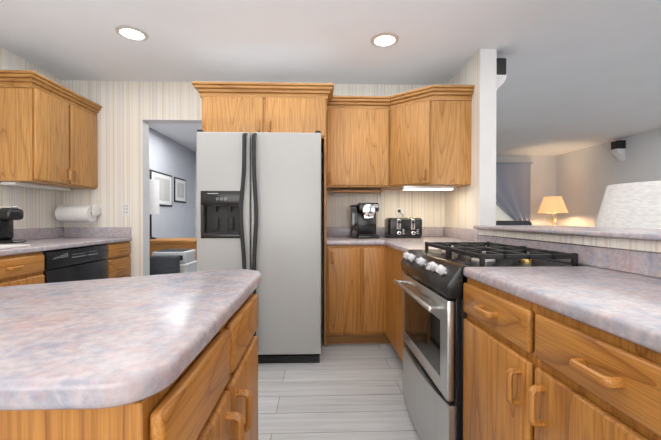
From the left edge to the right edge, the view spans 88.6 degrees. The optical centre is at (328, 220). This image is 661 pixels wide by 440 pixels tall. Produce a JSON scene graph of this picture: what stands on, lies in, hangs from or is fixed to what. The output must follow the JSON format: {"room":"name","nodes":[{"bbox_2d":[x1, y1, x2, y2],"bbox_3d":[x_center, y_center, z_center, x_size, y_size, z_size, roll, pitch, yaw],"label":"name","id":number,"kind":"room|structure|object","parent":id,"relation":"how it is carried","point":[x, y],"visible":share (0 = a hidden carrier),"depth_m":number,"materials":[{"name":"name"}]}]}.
{"room":"kitchen","nodes":[
{"label":"kitchen","id":0,"kind":"room"},
{"bbox_2d":[0,46,194,237],"bbox_3d":[-2.703,-0.159,1.989,0.130,2.500,10.200,0,0,-2],"label":"wall","id":1,"kind":"structure","parent":0,"point":[169,156],"depth_m":5.35,"materials":[{"name":"grey paint"}]},
{"bbox_2d":[0,69,101,190],"bbox_3d":[-2.476,-0.724,3.010,0.389,0.871,0.842,0,0,-2],"label":"upper cabinet","id":2,"kind":"object","parent":1,"relation":"attached to","point":[48,133],"visible":1,"depth_m":2.78,"materials":[{"name":"brown wood"}]},
{"bbox_2d":[150,169,171,206],"bbox_3d":[-2.747,-0.517,5.572,0.021,0.549,0.770,0,0,-2],"label":"framed picture","id":3,"kind":"object","parent":1,"relation":"attached to","point":[165,189],"visible":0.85,"depth_m":5.65,"materials":[{"name":"white"}]},
{"bbox_2d":[174,177,185,202],"bbox_3d":[-2.772,-0.567,6.321,0.021,0.450,0.530,0,0,-2],"label":"framed picture","id":4,"kind":"object","parent":1,"relation":"attached to","point":[180,190],"visible":1,"depth_m":6.27,"materials":[{"name":"white"}]},
{"bbox_2d":[194,152,196,237],"bbox_3d":[-0.859,-0.198,7.219,4.170,2.500,0.130,0,0,-2],"label":"wall","id":5,"kind":"structure","parent":0,"point":[195,196],"depth_m":7.09,"materials":[{"name":"grey paint"}]},
{"bbox_2d":[63,80,444,323],"bbox_3d":[-0.735,-0.171,3.562,4.170,2.500,0.130,0,0,-2],"label":"wall","id":6,"kind":"structure","parent":0,"point":[127,107],"depth_m":3.45,"materials":[{"name":"paper"}]},
{"bbox_2d":[55,205,101,223],"bbox_3d":[-2.479,-0.064,3.346,0.350,0.190,0.180,0,0,-2],"label":"paper towel","id":7,"kind":"object","parent":6,"relation":"attached to","point":[78,214],"visible":0.98,"depth_m":3.28,"materials":[{"name":"white paper"}]},
{"bbox_2d":[122,203,129,214],"bbox_3d":[-2.066,-0.119,3.446,0.072,0.126,0.006,0,0,-2],"label":"switch plate","id":8,"kind":"object","parent":6,"relation":"attached to","point":[125,208],"visible":1,"depth_m":3.44,"materials":[{"name":"white plastic"}]},
{"bbox_2d":[142,119,201,275],"bbox_3d":[-1.475,0.022,3.538,0.860,2.115,0.132,0,0,-2],"label":"door frame","id":9,"kind":"structure","parent":6,"relation":"attached to","point":[145,197],"depth_m":3.51,"materials":[{"name":"white paint"}]},
{"bbox_2d":[199,85,266,133],"bbox_3d":[-0.823,-0.912,3.171,0.529,0.406,0.630,0,0,-2],"label":"upper cabinet","id":10,"kind":"object","parent":6,"relation":"attached to","point":[225,108],"depth_m":2.86,"materials":[{"name":"brown wood"}]},
{"bbox_2d":[267,85,326,151],"bbox_3d":[-0.294,-0.912,3.189,0.528,0.406,0.630,0,0,-2],"label":"upper cabinet","id":11,"kind":"object","parent":6,"relation":"attached to","point":[288,110],"depth_m":2.87,"materials":[{"name":"brown wood"}]},
{"bbox_2d":[323,101,386,192],"bbox_3d":[0.268,-0.717,3.351,0.604,0.797,0.347,0,0,-2],"label":"upper cabinet","id":12,"kind":"object","parent":6,"relation":"attached to","point":[355,151],"depth_m":3.18,"materials":[{"name":"brown wood"}]},
{"bbox_2d":[395,208,402,217],"bbox_3d":[0.734,-0.062,3.521,0.074,0.147,0.049,0,0,-2],"label":"outlet","id":13,"kind":"object","parent":6,"relation":"attached to","point":[398,212],"visible":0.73,"depth_m":3.54,"materials":[{"name":"white plastic"}]},
{"bbox_2d":[387,89,473,189],"bbox_3d":[0.902,-0.717,3.242,0.655,0.797,0.608,0,0,-2],"label":"upper cabinet","id":14,"kind":"object","parent":6,"relation":"attached to","point":[417,139],"depth_m":2.95,"materials":[{"name":"brown wood"}]},
{"bbox_2d":[0,0,660,155],"bbox_3d":[1.299,-1.441,2.215,8.145,0.060,10.660,0,0,-2],"label":"ceiling","id":15,"kind":"structure","parent":0,"point":[581,74],"depth_m":2.78,"materials":[{"name":"paint"}]},
{"bbox_2d":[115,25,147,40],"bbox_3d":[-1.482,-1.407,2.551,0.216,0.011,0.216,0,0,-2],"label":"recessed light","id":16,"kind":"object","parent":15,"relation":"in","point":[132,33],"visible":1,"depth_m":2.54,"materials":[{"name":"silver metal"}]},
{"bbox_2d":[371,32,398,47],"bbox_3d":[0.436,-1.408,2.646,0.216,0.011,0.216,0,0,-2],"label":"recessed light","id":17,"kind":"object","parent":15,"relation":"in","point":[386,39],"visible":1,"depth_m":2.63,"materials":[{"name":"silver metal"}]},
{"bbox_2d":[258,324,420,439],"bbox_3d":[1.299,1.119,2.234,8.145,0.060,10.660,0,0,-2],"label":"floor","id":18,"kind":"structure","parent":0,"point":[346,392],"depth_m":2.09,"materials":[{"name":"wood"}]},
{"bbox_2d":[0,227,131,286],"bbox_3d":[-2.274,0.479,1.827,0.712,1.226,3.238,0,0,-2],"label":"base cabinet","id":19,"kind":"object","parent":18,"relation":"on","point":[21,263],"depth_m":2.91,"materials":[{"name":"brown wood"}]},
{"bbox_2d":[0,206,25,242],"bbox_3d":[-2.473,0.027,2.619,0.152,0.285,0.140,0,0,-2],"label":"coffee maker","id":20,"kind":"object","parent":19,"relation":"on","point":[9,215],"visible":1,"depth_m":2.59,"materials":[{"name":"black plastic"}]},
{"bbox_2d":[43,245,107,282],"bbox_3d":[-2.309,0.651,2.713,0.647,0.868,0.704,0,0,-2],"label":"dishwasher","id":21,"kind":"object","parent":18,"relation":"on","point":[78,263],"visible":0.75,"depth_m":2.67,"materials":[{"name":"black"}]},
{"bbox_2d":[0,269,260,439],"bbox_3d":[-0.720,0.642,0.829,1.064,0.915,0.885,0,0,-2],"label":"kitchen island","id":22,"kind":"object","parent":18,"relation":"on","point":[174,356],"visible":1,"depth_m":0.56,"materials":[{"name":"laminate"}]},
{"bbox_2d":[150,256,179,274],"bbox_3d":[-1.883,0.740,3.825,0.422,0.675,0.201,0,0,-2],"label":"office chair","id":23,"kind":"object","parent":18,"relation":"on","point":[159,265],"visible":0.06,"depth_m":3.85,"materials":[{"name":"black fabric"}]},
{"bbox_2d":[150,238,196,259],"bbox_3d":[-2.162,0.664,4.850,1.125,0.810,0.630,0,0,-2],"label":"office desk","id":24,"kind":"object","parent":18,"relation":"on","point":[157,244],"visible":0.04,"depth_m":4.55,"materials":[{"name":"brown wood"}]},
{"bbox_2d":[149,179,158,238],"bbox_3d":[-2.539,-0.161,4.826,0.224,0.839,0.224,0,0,-2],"label":"lamp","id":25,"kind":"object","parent":24,"relation":"on","point":[153,197],"visible":0.6,"depth_m":4.76,"materials":[{"name":"white fabric"}]},
{"bbox_2d":[180,260,196,272],"bbox_3d":[-1.928,0.796,4.234,0.460,0.555,0.440,0,0,-2],"label":"stand","id":26,"kind":"object","parent":18,"relation":"on","point":[189,267],"visible":0.08,"depth_m":4.14,"materials":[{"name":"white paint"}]},
{"bbox_2d":[152,249,195,263],"bbox_3d":[-1.928,0.440,4.239,0.400,0.156,0.365,0,0,-2],"label":"printer","id":27,"kind":"object","parent":26,"relation":"on","point":[186,255],"visible":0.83,"depth_m":4.10,"materials":[{"name":"grey plastic"}]},
{"bbox_2d":[196,130,320,362],"bbox_3d":[-0.538,0.200,2.950,0.931,1.768,0.930,0,0,-2],"label":"fridge","id":28,"kind":"object","parent":18,"relation":"on","point":[259,201],"visible":0.73,"depth_m":2.54,"materials":[{"name":"silver metal"}]},
{"bbox_2d":[326,227,478,361],"bbox_3d":[0.614,0.577,2.828,1.260,1.015,1.435,0,0,-2],"label":"base cabinet","id":29,"kind":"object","parent":18,"relation":"on","point":[363,298],"depth_m":2.90,"materials":[{"name":"brown wood"}]},
{"bbox_2d":[349,203,378,238],"bbox_3d":[0.339,-0.003,3.301,0.261,0.335,0.308,0,0,-2],"label":"coffee brewer","id":30,"kind":"object","parent":29,"relation":"on","point":[362,220],"visible":1,"depth_m":3.19,"materials":[{"name":"black plastic"}]},
{"bbox_2d":[385,218,421,237],"bbox_3d":[0.727,0.066,3.313,0.325,0.197,0.249,0,0,-2],"label":"toaster","id":31,"kind":"object","parent":29,"relation":"on","point":[403,227],"visible":1,"depth_m":3.21,"materials":[{"name":"black metal"}]},
{"bbox_2d":[393,241,582,439],"bbox_3d":[0.711,0.611,1.731,0.624,0.963,0.754,0,0,-2],"label":"stove","id":32,"kind":"object","parent":18,"relation":"on","point":[434,314],"visible":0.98,"depth_m":1.51,"materials":[{"name":"black"}]},
{"bbox_2d":[496,221,531,224],"bbox_3d":[3.269,0.531,5.874,0.900,1.062,0.850,0,0,-2],"label":"sofa","id":33,"kind":"object","parent":18,"relation":"on","point":[513,223],"visible":0.06,"depth_m":6.06,"materials":[{"name":"grey fabric"}]},
{"bbox_2d":[463,235,660,439],"bbox_3d":[0.788,0.602,0.842,0.566,0.994,2.860,0,0,-2],"label":"base cabinet","id":34,"kind":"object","parent":18,"relation":"on","point":[561,352],"depth_m":0.87,"materials":[{"name":"brown wood"}]},
{"bbox_3d":[4.584,0.724,6.945,0.500,0.660,0.500,0,0,-2],"label":"side table","id":35,"kind":"object","parent":18,"relation":"on","visible":0},
{"bbox_2d":[538,196,567,225],"bbox_3d":[4.584,-0.049,6.939,0.532,0.884,0.532,0,0,-2],"label":"table lamp","id":36,"kind":"object","parent":35,"relation":"on","point":[553,204],"visible":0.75,"depth_m":6.78,"materials":[{"name":"beige fabric"}]},
{"bbox_3d":[1.813,0.772,1.889,0.520,0.640,0.520,0,0,-2],"label":"side table","id":37,"kind":"object","parent":18,"relation":"on","visible":0},
{"bbox_2d":[594,181,660,228],"bbox_3d":[1.818,0.123,1.884,0.544,0.655,0.544,0,0,-2],"label":"table lamp","id":38,"kind":"object","parent":37,"relation":"on","point":[632,205],"visible":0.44,"depth_m":1.78,"materials":[{"name":"white fabric"}]},
{"bbox_2d":[445,49,496,228],"bbox_3d":[1.234,-0.183,5.108,0.138,2.500,4.632,0,0,-2],"label":"wall","id":39,"kind":"structure","parent":0,"point":[487,126],"depth_m":2.80,"materials":[{"name":"white paint"}]},
{"bbox_2d":[496,58,506,91],"bbox_3d":[1.435,-1.198,2.877,0.112,0.326,0.100,0,0,-2],"label":"speaker","id":40,"kind":"object","parent":39,"relation":"attached to","point":[501,71],"visible":0.48,"depth_m":2.83,"materials":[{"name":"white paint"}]},
{"bbox_2d":[496,155,555,225],"bbox_3d":[3.142,-0.201,7.555,3.841,2.500,0.130,0,0,-2],"label":"wall","id":41,"kind":"structure","parent":0,"point":[543,178],"depth_m":7.54,"materials":[{"name":"paint"}]},
{"bbox_2d":[496,205,512,220],"bbox_3d":[3.620,-0.490,7.477,1.530,1.440,0.050,0,0,-2],"label":"living room window","id":42,"kind":"structure","parent":41,"relation":"in","point":[501,215],"depth_m":7.50,"materials":[{"name":"white"}]},
{"bbox_2d":[496,162,532,220],"bbox_3d":[3.621,-0.296,7.442,1.710,1.992,0.107,0,0,-2],"label":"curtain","id":43,"kind":"object","parent":41,"relation":"attached to","point":[513,191],"visible":0.5,"depth_m":7.44,"materials":[{"name":"grey fabric"}]},
{"bbox_2d":[478,229,660,277],"bbox_3d":[1.251,0.589,-0.093,0.338,1.035,4.760,0,0,-2],"label":"wall","id":44,"kind":"structure","parent":0,"point":[636,244],"depth_m":1.37,"materials":[{"name":"paper"}]},
{"bbox_2d":[473,225,660,240],"bbox_3d":[1.302,0.059,-0.089,0.495,0.022,4.772,0,0,-2],"label":"ledge","id":45,"kind":"object","parent":44,"relation":"on","point":[638,233],"depth_m":1.44,"materials":[{"name":"laminate"}]},
{"bbox_2d":[556,128,660,226],"bbox_3d":[5.304,-0.162,2.360,0.130,2.500,10.400,0,0,-2],"label":"wall","id":46,"kind":"structure","parent":0,"point":[586,177],"depth_m":6.46,"materials":[{"name":"paint"}]},
{"bbox_2d":[611,140,625,160],"bbox_3d":[5.040,-1.218,5.905,0.157,0.342,0.150,0,0,-2],"label":"speaker","id":47,"kind":"object","parent":46,"relation":"attached to","point":[618,147],"visible":1,"depth_m":5.85,"materials":[{"name":"white paint"}]}
]}

